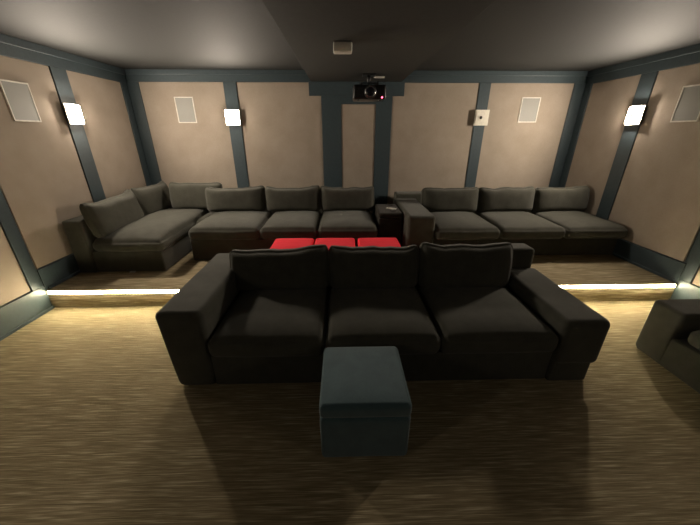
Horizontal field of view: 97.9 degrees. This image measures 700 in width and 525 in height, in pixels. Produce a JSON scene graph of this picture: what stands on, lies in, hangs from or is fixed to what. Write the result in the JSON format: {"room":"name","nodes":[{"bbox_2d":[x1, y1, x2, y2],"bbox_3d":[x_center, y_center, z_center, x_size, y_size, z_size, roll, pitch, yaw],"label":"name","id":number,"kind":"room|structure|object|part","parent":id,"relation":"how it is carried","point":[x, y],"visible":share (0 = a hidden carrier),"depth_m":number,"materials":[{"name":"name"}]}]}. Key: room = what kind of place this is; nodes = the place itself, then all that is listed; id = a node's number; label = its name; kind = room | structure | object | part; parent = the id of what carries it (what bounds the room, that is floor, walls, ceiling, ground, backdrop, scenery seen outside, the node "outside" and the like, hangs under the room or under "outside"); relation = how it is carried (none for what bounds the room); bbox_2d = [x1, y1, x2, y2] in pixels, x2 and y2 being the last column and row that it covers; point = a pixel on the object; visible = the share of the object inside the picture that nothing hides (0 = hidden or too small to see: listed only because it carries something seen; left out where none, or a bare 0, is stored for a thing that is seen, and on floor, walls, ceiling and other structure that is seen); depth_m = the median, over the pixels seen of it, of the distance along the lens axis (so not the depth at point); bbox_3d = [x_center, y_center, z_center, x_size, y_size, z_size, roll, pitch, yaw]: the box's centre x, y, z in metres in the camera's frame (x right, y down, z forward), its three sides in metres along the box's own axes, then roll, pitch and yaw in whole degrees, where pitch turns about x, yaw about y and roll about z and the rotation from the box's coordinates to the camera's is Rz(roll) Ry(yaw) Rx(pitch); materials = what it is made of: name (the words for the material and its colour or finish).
{"room":"home theater","nodes":[
{"label":"home theater","id":0,"kind":"room"},
{"bbox_2d":[0,55,145,305],"bbox_3d":[-3.378,0.029,1.142,0.107,2.700,8.874,-1,23,-1],"label":"wall","id":1,"kind":"structure","parent":0,"point":[43,184],"depth_m":3.45,"materials":[{"name":"beige paint"}]},
{"bbox_3d":[-3.361,-0.436,2.105,0.022,2.230,1.470,-1,23,-1],"label":"fabric panel","id":2,"kind":"part","parent":1,"relation":"part of","materials":[{"name":"beige fabric"}]},
{"bbox_2d":[0,79,41,121],"bbox_3d":[-3.376,-1.649,3.127,0.012,0.370,0.300,-1,23,-1],"label":"wall speaker","id":3,"kind":"object","parent":1,"relation":"attached to","point":[18,96],"visible":1,"depth_m":3.12},
{"bbox_2d":[0,189,42,290],"bbox_3d":[-3.372,-0.619,2.896,0.033,2.515,0.128,-1,23,-1],"label":"trim","id":4,"kind":"structure","parent":1,"relation":"attached to","point":[8,225],"depth_m":3.08,"materials":[{"name":"blue wood"}]},
{"bbox_2d":[0,253,80,340],"bbox_3d":[-3.318,1.056,1.582,0.053,0.465,8.634,-1,23,-1],"label":"baseboard","id":5,"kind":"structure","parent":1,"relation":"attached to","point":[21,311],"depth_m":3.27,"materials":[{"name":"blue wood"}]},
{"bbox_3d":[-3.393,-1.070,3.357,0.022,2.045,1.030,-1,23,-1],"label":"fabric panel","id":6,"kind":"part","parent":1,"relation":"part of","materials":[{"name":"beige fabric"}]},
{"bbox_2d":[0,33,125,82],"bbox_3d":[-3.318,-1.128,0.650,0.057,0.185,8.634,-1,23,-1],"label":"trim","id":7,"kind":"structure","parent":1,"relation":"attached to","point":[12,47],"depth_m":3.49,"materials":[{"name":"blue wood"}]},
{"bbox_2d":[61,103,84,124],"bbox_3d":[-3.346,-1.799,3.694,0.071,0.230,0.230,-1,23,-1],"label":"wall sconce","id":8,"kind":"object","parent":1,"relation":"attached to","point":[72,112],"visible":1,"depth_m":3.66,"materials":[{"name":"glass"}]},
{"bbox_3d":[-3.331,-1.799,3.694,0.011,0.196,0.196,-1,23,-1],"label":"lamp shade","id":9,"kind":"part","parent":8,"relation":"part of","materials":[{"name":"white glass"}]},
{"bbox_2d":[48,66,105,202],"bbox_3d":[-3.400,-1.202,3.980,0.033,2.293,0.220,-1,23,-1],"label":"trim","id":10,"kind":"structure","parent":1,"relation":"attached to","point":[60,78],"depth_m":3.83,"materials":[{"name":"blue wood"}]},
{"bbox_3d":[-3.421,-1.551,4.483,0.022,2.045,0.980,-1,23,-1],"label":"fabric panel","id":11,"kind":"part","parent":1,"relation":"part of","materials":[{"name":"beige fabric"}]},
{"bbox_2d":[0,300,699,524],"bbox_3d":[0.253,1.284,1.769,7.372,0.100,8.874,-1,23,-1],"label":"floor","id":12,"kind":"structure","parent":0,"point":[99,425],"depth_m":1.94,"materials":[{"name":"carpet"}]},
{"bbox_2d":[46,251,677,307],"bbox_3d":[0.180,-0.095,4.591,7.192,0.222,2.434,-1,23,-1],"label":"platform","id":13,"kind":"object","parent":12,"relation":"on","point":[561,269],"visible":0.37,"depth_m":3.58,"materials":[{"name":"wood flooring"},{"name":"glowing light strip"}]},
{"bbox_2d":[62,181,377,272],"bbox_3d":[-1.490,-0.654,4.498,3.749,0.876,1.885,-1,23,-1],"label":"sofa","id":14,"kind":"object","parent":13,"relation":"on","point":[133,230],"visible":0.97,"depth_m":4.09,"materials":[{"name":"grey fabric"}]},
{"bbox_3d":[-3.257,-0.534,4.491,0.214,0.663,1.850,-1,23,-1],"label":"frame","id":15,"kind":"part","parent":14,"relation":"part of","materials":[{"name":"grey fabric"}]},
{"bbox_2d":[79,189,143,237],"bbox_3d":[-3.091,-0.665,4.008,0.251,0.448,0.951,-12,23,1],"label":"cushion","id":16,"kind":"object","parent":14,"relation":"on","point":[105,218],"depth_m":3.78,"materials":[{"name":"grey fabric"}]},
{"bbox_2d":[92,209,209,251],"bbox_3d":[-2.722,-0.543,4.402,0.857,0.250,1.656,-1,23,-1],"label":"cushion","id":17,"kind":"object","parent":14,"relation":"on","point":[155,230],"depth_m":3.86,"materials":[{"name":"grey fabric"}]},
{"bbox_2d":[130,181,171,215],"bbox_3d":[-3.076,-1.013,4.779,0.208,0.432,0.761,-10,22,8],"label":"cushion","id":18,"kind":"object","parent":14,"relation":"on","point":[152,199],"depth_m":4.64,"materials":[{"name":"grey fabric"}]},
{"bbox_2d":[169,182,222,208],"bbox_3d":[-2.477,-1.077,4.923,0.841,0.431,0.208,-1,15,-1],"label":"cushion","id":19,"kind":"object","parent":14,"relation":"on","point":[182,195],"depth_m":4.83,"materials":[{"name":"grey fabric"}]},
{"bbox_3d":[-2.228,-0.696,4.862,0.167,0.172,0.713,-1,23,-1],"label":"corner seat","id":20,"kind":"part","parent":14,"relation":"part of","materials":[{"name":"grey fabric"}]},
{"bbox_2d":[188,211,272,239],"bbox_3d":[-1.670,-0.579,4.436,0.932,0.210,1.036,-1,23,-1],"label":"seat cushion","id":21,"kind":"object","parent":14,"relation":"on","point":[221,225],"depth_m":4.03,"materials":[{"name":"grey fabric"}]},
{"bbox_2d":[205,185,265,211],"bbox_3d":[-1.762,-0.988,4.723,0.916,0.396,0.271,-1,13,-1],"label":"cushion","id":22,"kind":"object","parent":14,"relation":"on","point":[247,199],"depth_m":4.62,"materials":[{"name":"grey fabric"}]},
{"bbox_2d":[260,211,321,238],"bbox_3d":[-0.823,-0.587,4.455,0.767,0.209,1.033,-1,23,-1],"label":"seat cushion","id":23,"kind":"object","parent":14,"relation":"on","point":[280,224],"depth_m":4.05,"materials":[{"name":"grey fabric"}]},
{"bbox_2d":[265,185,320,211],"bbox_3d":[-0.886,-0.996,4.744,0.863,0.396,0.270,-1,13,-1],"label":"cushion","id":24,"kind":"object","parent":14,"relation":"on","point":[304,199],"depth_m":4.64,"materials":[{"name":"grey fabric"}]},
{"bbox_2d":[320,186,373,210],"bbox_3d":[-0.045,-1.001,4.764,0.841,0.389,0.267,-1,13,-1],"label":"cushion","id":25,"kind":"object","parent":14,"relation":"on","point":[331,198],"depth_m":4.66,"materials":[{"name":"grey fabric"}]},
{"bbox_2d":[318,210,377,238],"bbox_3d":[-0.041,-0.594,4.471,0.802,0.210,1.034,-1,23,-1],"label":"seat cushion","id":26,"kind":"object","parent":14,"relation":"on","point":[356,224],"depth_m":4.07,"materials":[{"name":"grey fabric"}]},
{"bbox_2d":[270,238,314,248],"bbox_3d":[-0.679,-0.033,3.639,0.489,0.410,0.483,-1,23,-1],"label":"ottoman","id":27,"kind":"object","parent":13,"relation":"on","point":[280,243],"visible":0.24,"depth_m":3.59,"materials":[{"name":"red fabric"}]},
{"bbox_2d":[315,238,355,249],"bbox_3d":[-0.179,-0.037,3.650,0.488,0.410,0.484,-1,23,-1],"label":"ottoman","id":28,"kind":"object","parent":13,"relation":"on","point":[350,242],"visible":0.16,"depth_m":3.63,"materials":[{"name":"red fabric"}]},
{"bbox_2d":[48,284,675,293],"bbox_3d":[0.209,0.300,3.434,7.072,0.035,0.006,-1,23,-1],"label":"led strip","id":29,"kind":"object","parent":13,"relation":"attached to","point":[655,285],"visible":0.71,"depth_m":3.38,"materials":[{"name":"white plastic"}]},
{"bbox_2d":[358,238,400,246],"bbox_3d":[0.347,-0.042,3.661,0.498,0.410,0.483,-1,23,-1],"label":"ottoman","id":30,"kind":"object","parent":13,"relation":"on","point":[380,242],"visible":0.27,"depth_m":3.60,"materials":[{"name":"red fabric"}]},
{"bbox_2d":[375,204,402,245],"bbox_3d":[0.562,-0.540,4.601,0.335,0.584,0.610,-1,23,-1],"label":"console table","id":31,"kind":"object","parent":13,"relation":"on","point":[388,222],"visible":0.77,"depth_m":4.31,"materials":[{"name":"black wood"}]},
{"bbox_2d":[393,186,627,254],"bbox_3d":[2.237,-0.732,4.723,2.986,0.844,1.583,-1,23,-1],"label":"sofa","id":32,"kind":"object","parent":13,"relation":"on","point":[549,220],"visible":0.93,"depth_m":4.29,"materials":[{"name":"grey fabric"}]},
{"bbox_3d":[2.233,-0.911,5.377,2.930,0.660,0.240,-1,23,-1],"label":"frame","id":33,"kind":"part","parent":32,"relation":"part of","materials":[{"name":"grey fabric"}]},
{"bbox_3d":[0.932,-0.559,4.624,0.370,0.601,1.200,-1,23,-1],"label":"arm","id":34,"kind":"part","parent":32,"relation":"part of","materials":[{"name":"grey fabric"}]},
{"bbox_2d":[421,187,478,211],"bbox_3d":[1.551,-0.979,4.747,0.891,0.382,0.280,-1,13,-1],"label":"cushion","id":35,"kind":"object","parent":32,"relation":"on","point":[466,199],"depth_m":4.63,"materials":[{"name":"grey fabric"}]},
{"bbox_2d":[430,211,499,239],"bbox_3d":[1.554,-0.596,4.504,0.872,0.208,1.103,-1,23,-1],"label":"seat cushion","id":36,"kind":"object","parent":32,"relation":"on","point":[448,225],"depth_m":4.06,"materials":[{"name":"grey fabric"}]},
{"bbox_2d":[477,186,534,211],"bbox_3d":[2.427,-0.990,4.762,0.886,0.389,0.278,-1,13,-1],"label":"cushion","id":37,"kind":"object","parent":32,"relation":"on","point":[501,199],"depth_m":4.65,"materials":[{"name":"grey fabric"}]},
{"bbox_2d":[473,210,564,238],"bbox_3d":[2.429,-0.603,4.522,0.882,0.207,1.105,-1,23,-1],"label":"seat cushion","id":38,"kind":"object","parent":32,"relation":"on","point":[511,224],"depth_m":4.11,"materials":[{"name":"grey fabric"}]},
{"bbox_2d":[532,186,589,211],"bbox_3d":[3.293,-1.000,4.780,0.866,0.394,0.283,-1,13,-1],"label":"cushion","id":39,"kind":"object","parent":32,"relation":"on","point":[546,199],"depth_m":4.67,"materials":[{"name":"grey fabric"}]},
{"bbox_2d":[529,210,627,238],"bbox_3d":[3.294,-0.612,4.541,0.852,0.209,1.104,-1,23,-1],"label":"seat cushion","id":40,"kind":"object","parent":32,"relation":"on","point":[577,224],"depth_m":4.11,"materials":[{"name":"grey fabric"}]},
{"bbox_2d":[319,346,411,456],"bbox_3d":[0.083,0.887,2.011,0.528,0.440,0.533,-1,23,-1],"label":"ottoman","id":41,"kind":"object","parent":12,"relation":"on","point":[365,405],"visible":1,"depth_m":1.79,"materials":[{"name":"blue fabric"}]},
{"bbox_3d":[0.083,0.735,1.947,0.526,0.110,0.531,-1,23,-1],"label":"lid","id":42,"kind":"part","parent":41,"relation":"part of","materials":[{"name":"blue fabric"}]},
{"bbox_2d":[155,242,609,384],"bbox_3d":[0.261,0.326,2.759,3.304,0.886,1.233,-1,23,-1],"label":"sofa","id":43,"kind":"object","parent":12,"relation":"on","point":[450,311],"visible":0.98,"depth_m":2.40,"materials":[{"name":"grey fabric"}]},
{"bbox_3d":[-1.218,0.430,2.784,0.345,0.672,1.190,-1,23,-1],"label":"arm","id":44,"kind":"part","parent":43,"relation":"part of","materials":[{"name":"grey fabric"}]},
{"bbox_2d":[208,288,328,356],"bbox_3d":[-0.622,0.446,2.599,0.864,0.219,0.884,-1,23,-1],"label":"seat cushion","id":45,"kind":"object","parent":43,"relation":"on","point":[252,322],"depth_m":2.32,"materials":[{"name":"grey fabric"}]},
{"bbox_2d":[229,244,328,290],"bbox_3d":[-0.656,0.043,2.865,0.926,0.423,0.252,-1,14,-1],"label":"cushion","id":46,"kind":"object","parent":43,"relation":"on","point":[306,268],"depth_m":2.77,"materials":[{"name":"grey fabric"}]},
{"bbox_3d":[0.233,0.231,3.269,2.620,0.650,0.220,-1,23,-1],"label":"frame","id":47,"kind":"part","parent":43,"relation":"part of","materials":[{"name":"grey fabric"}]},
{"bbox_2d":[328,245,418,288],"bbox_3d":[0.221,0.039,2.886,0.851,0.414,0.248,-1,14,-1],"label":"cushion","id":48,"kind":"object","parent":43,"relation":"on","point":[365,267],"depth_m":2.78,"materials":[{"name":"grey fabric"}]},
{"bbox_2d":[325,287,440,354],"bbox_3d":[0.238,0.440,2.617,0.864,0.217,0.884,-1,23,-1],"label":"seat cushion","id":49,"kind":"object","parent":43,"relation":"on","point":[403,318],"depth_m":2.37,"materials":[{"name":"grey fabric"}]},
{"bbox_2d":[418,242,512,287],"bbox_3d":[1.090,0.021,2.902,0.885,0.436,0.251,-1,14,-1],"label":"cushion","id":50,"kind":"object","parent":43,"relation":"on","point":[489,265],"depth_m":2.80,"materials":[{"name":"grey fabric"}]},
{"bbox_2d":[418,286,558,353],"bbox_3d":[1.111,0.431,2.636,0.889,0.218,0.883,-1,23,-1],"label":"seat cushion","id":51,"kind":"object","parent":43,"relation":"on","point":[465,319],"depth_m":2.36,"materials":[{"name":"grey fabric"}]},
{"bbox_3d":[1.731,0.420,2.735,0.365,0.402,1.000,-1,23,-1],"label":"arm","id":52,"kind":"part","parent":43,"relation":"part of","materials":[{"name":"grey fabric"}]},
{"bbox_3d":[1.709,0.625,2.930,0.310,0.200,1.170,-1,23,-1],"label":"arm","id":53,"kind":"part","parent":43,"relation":"part of","materials":[{"name":"grey fabric"}]},
{"bbox_2d":[636,299,699,393],"bbox_3d":[3.210,0.826,1.645,1.137,0.830,2.240,-1,23,-1],"label":"sofa","id":54,"kind":"object","parent":12,"relation":"on","point":[669,335],"visible":1,"depth_m":2.48,"materials":[{"name":"grey fabric"}]},
{"bbox_3d":[3.180,0.584,2.613,1.122,0.501,0.270,-1,23,-1],"label":"arm","id":55,"kind":"part","parent":54,"relation":"part of","materials":[{"name":"grey fabric"}]},
{"bbox_2d":[688,330,699,349],"bbox_3d":[3.044,0.714,2.042,0.752,0.193,0.840,-1,23,-1],"label":"seat cushion","id":56,"kind":"object","parent":54,"relation":"on","point":[693,335],"depth_m":2.36,"materials":[{"name":"grey fabric"}]},
{"bbox_2d":[0,0,699,70],"bbox_3d":[0.253,-1.292,0.670,7.372,0.100,8.874,-1,23,-1],"label":"ceiling","id":57,"kind":"structure","parent":0,"point":[508,35],"depth_m":2.93,"materials":[{"name":"grey paint"}]},
{"bbox_2d":[262,0,495,81],"bbox_3d":[0.199,-1.176,0.718,1.402,0.150,8.634,-1,23,-1],"label":"ceiling","id":58,"kind":"structure","parent":57,"relation":"attached to","point":[391,39],"depth_m":2.35,"materials":[{"name":"paint"}]},
{"bbox_2d":[333,42,351,53],"bbox_3d":[-0.065,-1.893,2.689,0.165,0.075,0.117,-1,23,-1],"label":"ceiling sensor","id":59,"kind":"object","parent":58,"relation":"attached to","point":[338,47],"visible":1,"depth_m":2.64,"materials":[{"name":"white plastic"}]},
{"bbox_2d":[352,73,385,101],"bbox_3d":[0.259,-2.392,4.179,0.440,0.326,0.450,-1,23,-1],"label":"projector","id":60,"kind":"object","parent":58,"relation":"attached to","point":[369,92],"visible":1,"depth_m":4.05,"materials":[{"name":"black plastic"}]},
{"bbox_3d":[0.259,-2.546,4.140,0.180,0.013,0.180,-1,23,-1],"label":"mount plate","id":61,"kind":"part","parent":60,"relation":"part of","materials":[{"name":"metal"}]},
{"bbox_3d":[0.269,-2.248,4.003,0.112,0.112,0.014,-1,23,-1],"label":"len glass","id":62,"kind":"part","parent":60,"relation":"part of","materials":[{"name":"black glass"}]},
{"bbox_2d":[125,74,587,212],"bbox_3d":[0.151,-1.723,5.250,7.202,2.700,0.107,-1,23,-1],"label":"wall","id":63,"kind":"structure","parent":0,"point":[432,123],"depth_m":5.03,"materials":[{"name":"beige paint"}]},
{"bbox_2d":[120,82,161,185],"bbox_3d":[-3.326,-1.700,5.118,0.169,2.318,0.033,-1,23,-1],"label":"trim","id":64,"kind":"structure","parent":63,"relation":"attached to","point":[134,88],"depth_m":4.92,"materials":[{"name":"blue wood"}]},
{"bbox_2d":[174,97,196,122],"bbox_3d":[-2.600,-2.413,4.822,0.290,0.370,0.012,-1,23,-1],"label":"wall speaker","id":65,"kind":"object","parent":63,"relation":"attached to","point":[185,108],"visible":1,"depth_m":4.82},
{"bbox_3d":[-2.599,-1.824,5.092,1.286,2.070,0.022,-1,23,-1],"label":"fabric panel","id":66,"kind":"part","parent":63,"relation":"part of","materials":[{"name":"beige fabric"}]},
{"bbox_2d":[125,69,310,81],"bbox_3d":[-1.993,-2.848,4.651,2.779,0.160,0.057,-1,23,-1],"label":"trim","id":67,"kind":"structure","parent":63,"relation":"attached to","point":[133,75],"depth_m":4.64,"materials":[{"name":"blue wood"}]},
{"bbox_2d":[224,109,240,124],"bbox_3d":[-1.865,-2.304,4.840,0.230,0.230,0.071,-1,23,-1],"label":"wall sconce","id":68,"kind":"object","parent":63,"relation":"attached to","point":[232,116],"visible":1,"depth_m":4.82,"materials":[{"name":"glass"}]},
{"bbox_3d":[-1.864,-2.298,4.826,0.196,0.196,0.011,-1,23,-1],"label":"lamp shade","id":69,"kind":"part","parent":68,"relation":"part of","materials":[{"name":"white glass"}]},
{"bbox_2d":[223,82,248,187],"bbox_3d":[-1.856,-1.714,5.149,0.200,2.318,0.033,-1,23,-1],"label":"trim","id":70,"kind":"structure","parent":63,"relation":"attached to","point":[230,88],"depth_m":5.01,"materials":[{"name":"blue wood"}]},
{"bbox_3d":[-1.105,-1.838,5.124,1.303,2.070,0.022,-1,23,-1],"label":"fabric panel","id":71,"kind":"part","parent":63,"relation":"part of","materials":[{"name":"beige fabric"}]},
{"bbox_2d":[321,96,341,187],"bbox_3d":[-0.297,-1.642,5.219,0.312,2.131,0.033,-1,23,-1],"label":"trim","id":72,"kind":"structure","parent":63,"relation":"attached to","point":[331,105],"depth_m":5.04,"materials":[{"name":"blue wood"}]},
{"bbox_2d":[308,81,404,95],"bbox_3d":[0.105,-2.713,4.766,1.493,0.196,0.045,-1,23,-1],"label":"trim","id":73,"kind":"structure","parent":63,"relation":"attached to","point":[316,88],"depth_m":4.74,"materials":[{"name":"blue wood"}]},
{"bbox_2d":[341,96,375,103],"bbox_3d":[0.136,-2.575,4.832,0.565,0.111,0.033,-1,23,-1],"label":"trim","id":74,"kind":"structure","parent":63,"relation":"attached to","point":[344,99],"depth_m":4.83,"materials":[{"name":"blue wood"}]},
{"bbox_3d":[0.136,-1.711,5.209,0.555,1.770,0.022,-1,23,-1],"label":"fabric panel","id":75,"kind":"part","parent":63,"relation":"part of","materials":[{"name":"beige fabric"}]},
{"bbox_2d":[373,96,391,213],"bbox_3d":[0.542,-1.650,5.237,0.257,2.131,0.033,-1,23,-1],"label":"trim","id":76,"kind":"structure","parent":63,"relation":"attached to","point":[384,108],"depth_m":5.12,"materials":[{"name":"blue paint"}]},
{"bbox_3d":[1.352,-1.860,5.176,1.363,2.070,0.022,-1,23,-1],"label":"fabric panel","id":77,"kind":"part","parent":63,"relation":"part of","materials":[{"name":"beige fabric"}]},
{"bbox_2d":[465,83,490,186],"bbox_3d":[2.123,-1.750,5.234,0.180,2.318,0.033,-1,23,-1],"label":"trim","id":78,"kind":"structure","parent":63,"relation":"attached to","point":[484,88],"depth_m":5.10,"materials":[{"name":"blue wood"}]},
{"bbox_2d":[473,110,489,125],"bbox_3d":[2.124,-2.340,4.925,0.230,0.230,0.071,-1,23,-1],"label":"wall sconce","id":79,"kind":"object","parent":63,"relation":"attached to","point":[481,117],"visible":1,"depth_m":4.91,"materials":[{"name":"metal"}]},
{"bbox_3d":[2.125,-2.334,4.911,0.196,0.196,0.011,-1,23,-1],"label":"lamp shade","id":80,"kind":"part","parent":79,"relation":"part of","materials":[{"name":"white glass"}]},
{"bbox_2d":[402,70,587,82],"bbox_3d":[2.245,-2.887,4.742,2.887,0.160,0.057,-1,23,-1],"label":"trim","id":81,"kind":"structure","parent":63,"relation":"attached to","point":[417,76],"depth_m":4.73,"materials":[{"name":"blue wood"}]},
{"bbox_3d":[2.878,-1.874,5.209,1.330,2.070,0.022,-1,23,-1],"label":"fabric panel","id":82,"kind":"part","parent":63,"relation":"part of","materials":[{"name":"beige fabric"}]},
{"bbox_2d":[517,97,540,121],"bbox_3d":[2.903,-2.470,4.936,0.305,0.365,0.012,-1,23,-1],"label":"wall speaker","id":83,"kind":"object","parent":63,"relation":"attached to","point":[529,108],"visible":1,"depth_m":4.93},
{"bbox_2d":[548,83,592,187],"bbox_3d":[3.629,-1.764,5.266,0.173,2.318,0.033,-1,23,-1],"label":"trim","id":84,"kind":"structure","parent":63,"relation":"attached to","point":[578,89],"depth_m":5.08,"materials":[{"name":"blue wood"}]},
{"bbox_2d":[565,63,699,286],"bbox_3d":[3.885,-0.037,1.297,0.107,2.700,8.874,-1,23,-1],"label":"wall","id":85,"kind":"structure","parent":0,"point":[657,200],"depth_m":3.83,"materials":[{"name":"beige paint"}]},
{"bbox_3d":[3.755,-1.643,4.700,0.022,2.045,0.840,-1,23,-1],"label":"fabric panel","id":86,"kind":"part","parent":85,"relation":"part of","materials":[{"name":"beige fabric"}]},
{"bbox_2d":[596,71,658,219],"bbox_3d":[3.760,-1.321,4.261,0.033,2.293,0.220,-1,23,-1],"label":"trim","id":87,"kind":"structure","parent":85,"relation":"attached to","point":[646,83],"depth_m":4.17,"materials":[{"name":"blue wood"}]},
{"bbox_2d":[624,105,647,124],"bbox_3d":[3.708,-1.914,3.964,0.071,0.230,0.230,-1,23,-1],"label":"wall sconce","id":88,"kind":"object","parent":85,"relation":"attached to","point":[635,115],"visible":1,"depth_m":3.94,"materials":[{"name":"glass"}]},
{"bbox_2d":[586,44,699,84],"bbox_3d":[3.825,-1.193,0.802,0.057,0.185,8.634,-1,23,-1],"label":"trim","id":89,"kind":"structure","parent":85,"relation":"attached to","point":[689,55],"depth_m":3.81,"materials":[{"name":"blue wood"}]},
{"bbox_3d":[3.783,-1.169,3.588,0.022,2.045,1.140,-1,23,-1],"label":"fabric panel","id":90,"kind":"part","parent":85,"relation":"part of","materials":[{"name":"beige fabric"}]},
{"bbox_2d":[611,238,699,298],"bbox_3d":[3.825,0.992,1.734,0.053,0.465,8.634,-1,23,-1],"label":"baseboard","id":91,"kind":"structure","parent":85,"relation":"attached to","point":[671,269],"depth_m":3.70,"materials":[{"name":"blue wood"}]},
{"bbox_2d":[670,84,699,121],"bbox_3d":[3.764,-1.758,3.369,0.012,0.370,0.300,-1,23,-1],"label":"wall speaker","id":92,"kind":"object","parent":85,"relation":"attached to","point":[687,109],"visible":1,"depth_m":3.38},
{"bbox_2d":[680,237,699,283],"bbox_3d":[3.791,-0.686,3.053,0.033,2.515,0.118,-1,23,-1],"label":"trim","id":93,"kind":"structure","parent":85,"relation":"attached to","point":[692,267],"depth_m":3.36,"materials":[{"name":"blue wood"}]},
{"bbox_3d":[3.817,-0.503,2.263,0.022,2.230,1.480,-1,23,-1],"label":"fabric panel","id":94,"kind":"part","parent":85,"relation":"part of","materials":[{"name":"beige fabric"}]}
]}

